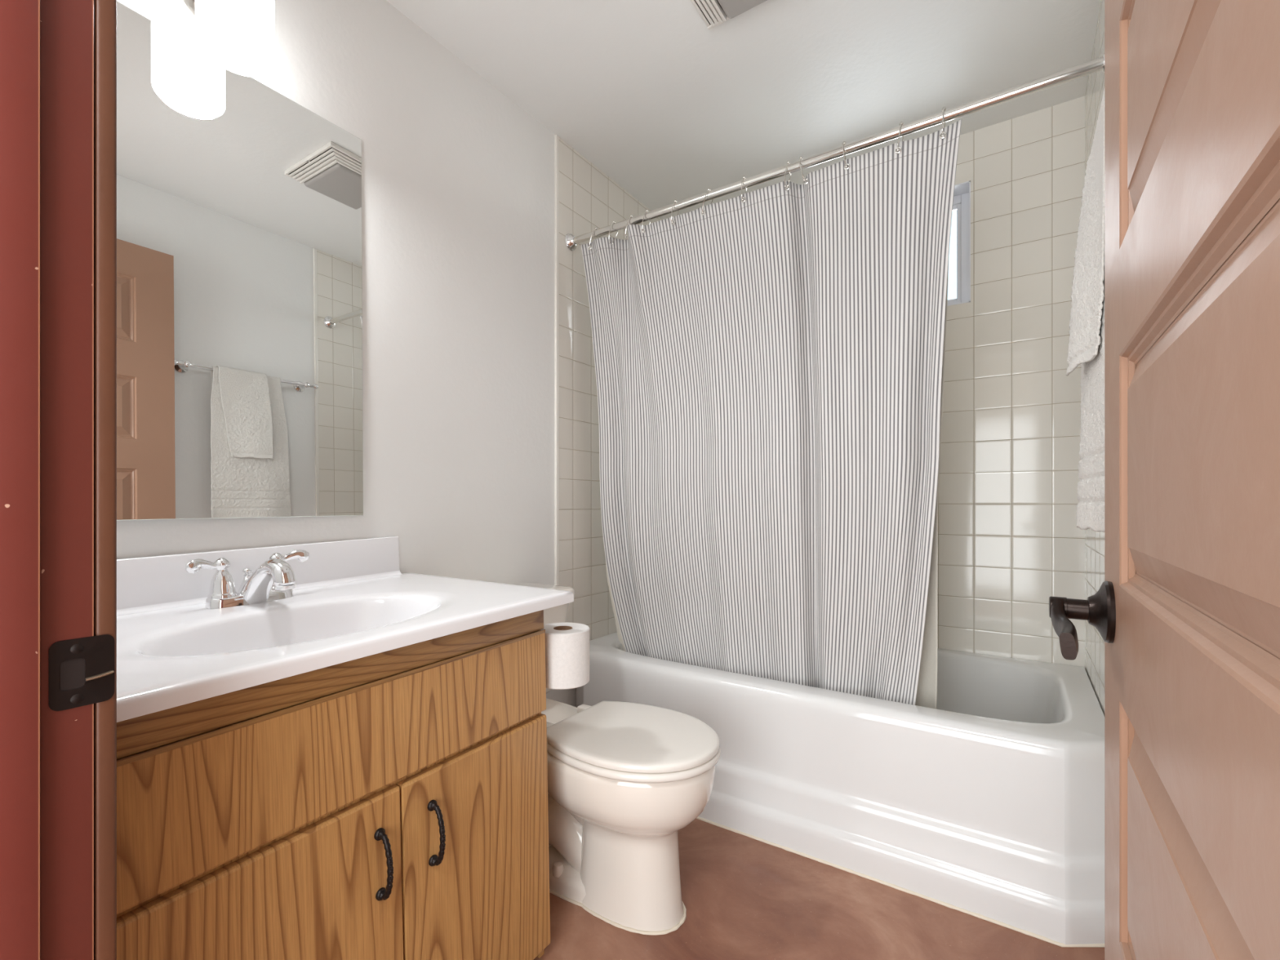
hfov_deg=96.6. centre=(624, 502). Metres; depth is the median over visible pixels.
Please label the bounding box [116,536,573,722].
countertop
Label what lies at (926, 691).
curtain liner
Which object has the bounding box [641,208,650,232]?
curtain ring
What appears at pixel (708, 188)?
curtain ring
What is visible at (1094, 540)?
wall
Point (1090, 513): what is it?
bath towel
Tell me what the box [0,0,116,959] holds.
door frame
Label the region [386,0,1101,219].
ceiling
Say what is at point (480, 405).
wall
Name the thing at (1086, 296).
hand towel
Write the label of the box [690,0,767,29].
exhaust fan
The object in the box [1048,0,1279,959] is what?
door
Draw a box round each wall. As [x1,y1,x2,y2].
[116,0,662,706]
[937,96,1084,667]
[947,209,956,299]
[1084,0,1104,715]
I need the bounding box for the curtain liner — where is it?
[605,266,948,708]
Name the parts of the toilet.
tank lid, tank, bowl, lid, seat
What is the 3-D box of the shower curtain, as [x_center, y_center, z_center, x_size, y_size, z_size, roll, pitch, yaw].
[0.368,-0.138,1.759,1.173,1.567,0.204,0,0,35]
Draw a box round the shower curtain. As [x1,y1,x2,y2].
[581,119,961,705]
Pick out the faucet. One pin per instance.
(274, 579)
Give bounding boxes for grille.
[690,0,729,29]
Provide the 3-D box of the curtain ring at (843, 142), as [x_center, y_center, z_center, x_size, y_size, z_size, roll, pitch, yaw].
[0.593,-0.932,1.529,0.015,0.076,0.038,0,0,35]
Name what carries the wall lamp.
attached to the wall at (480, 405)
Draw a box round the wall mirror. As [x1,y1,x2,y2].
[116,0,363,520]
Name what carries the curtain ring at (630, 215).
hanging from the shower rod
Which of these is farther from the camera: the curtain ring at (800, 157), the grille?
the curtain ring at (800, 157)
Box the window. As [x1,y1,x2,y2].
[946,180,970,306]
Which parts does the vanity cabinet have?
door, frame, rail, moulding, handle, handle, door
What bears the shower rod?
attached to the wall at (480, 405)
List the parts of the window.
sash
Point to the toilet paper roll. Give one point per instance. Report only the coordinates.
(566, 644)
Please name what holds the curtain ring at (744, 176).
hanging from the shower rod
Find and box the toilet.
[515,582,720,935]
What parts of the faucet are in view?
lever, handle, lift rod, plate, spout, handle, lever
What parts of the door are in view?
lever, panel, panel, panel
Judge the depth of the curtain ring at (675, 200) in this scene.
1.82 m
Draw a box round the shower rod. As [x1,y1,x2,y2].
[564,53,1104,251]
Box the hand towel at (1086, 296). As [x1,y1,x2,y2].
[1066,88,1104,375]
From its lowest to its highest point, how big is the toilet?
0.687 m
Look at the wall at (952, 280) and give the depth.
3.65 m
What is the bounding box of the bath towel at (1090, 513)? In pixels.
[1075,277,1104,532]
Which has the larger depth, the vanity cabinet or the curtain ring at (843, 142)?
the curtain ring at (843, 142)
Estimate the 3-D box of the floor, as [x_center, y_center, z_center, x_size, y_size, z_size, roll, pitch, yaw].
[-0.326,0.975,0.548,1.732,0.060,4.335,0,0,35]
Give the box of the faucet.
[185,549,309,608]
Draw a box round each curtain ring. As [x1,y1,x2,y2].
[589,226,600,248]
[608,220,617,243]
[624,214,632,238]
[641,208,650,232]
[671,199,679,224]
[701,187,713,213]
[741,175,746,200]
[784,160,791,188]
[799,155,805,182]
[842,141,847,168]
[896,121,903,151]
[941,106,946,137]
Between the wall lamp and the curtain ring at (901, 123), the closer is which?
the wall lamp
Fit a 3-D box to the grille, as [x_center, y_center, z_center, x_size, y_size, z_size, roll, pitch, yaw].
[0.275,-1.286,1.333,0.318,0.030,0.303,0,0,35]
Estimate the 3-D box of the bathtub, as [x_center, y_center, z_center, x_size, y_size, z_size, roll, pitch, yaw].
[0.616,0.737,1.917,1.515,0.424,0.810,0,0,35]
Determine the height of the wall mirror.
0.936 m
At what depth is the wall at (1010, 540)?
1.92 m
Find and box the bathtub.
[575,631,1104,947]
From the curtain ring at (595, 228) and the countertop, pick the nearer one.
the countertop
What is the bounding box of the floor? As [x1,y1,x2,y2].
[533,818,1104,959]
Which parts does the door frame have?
plate, casing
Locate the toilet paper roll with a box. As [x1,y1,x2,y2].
[541,622,589,689]
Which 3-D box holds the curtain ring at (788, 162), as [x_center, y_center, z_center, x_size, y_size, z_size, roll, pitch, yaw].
[0.464,-0.932,1.618,0.038,0.076,0.013,0,0,-44]
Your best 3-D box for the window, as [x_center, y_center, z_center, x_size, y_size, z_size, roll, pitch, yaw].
[0.999,-0.917,2.225,0.613,0.426,0.131,0,0,35]
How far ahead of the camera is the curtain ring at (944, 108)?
1.39 m
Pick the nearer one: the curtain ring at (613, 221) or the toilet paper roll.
the toilet paper roll
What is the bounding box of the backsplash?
[116,536,402,615]
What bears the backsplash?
attached to the wall at (480, 405)
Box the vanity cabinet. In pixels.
[116,609,550,959]

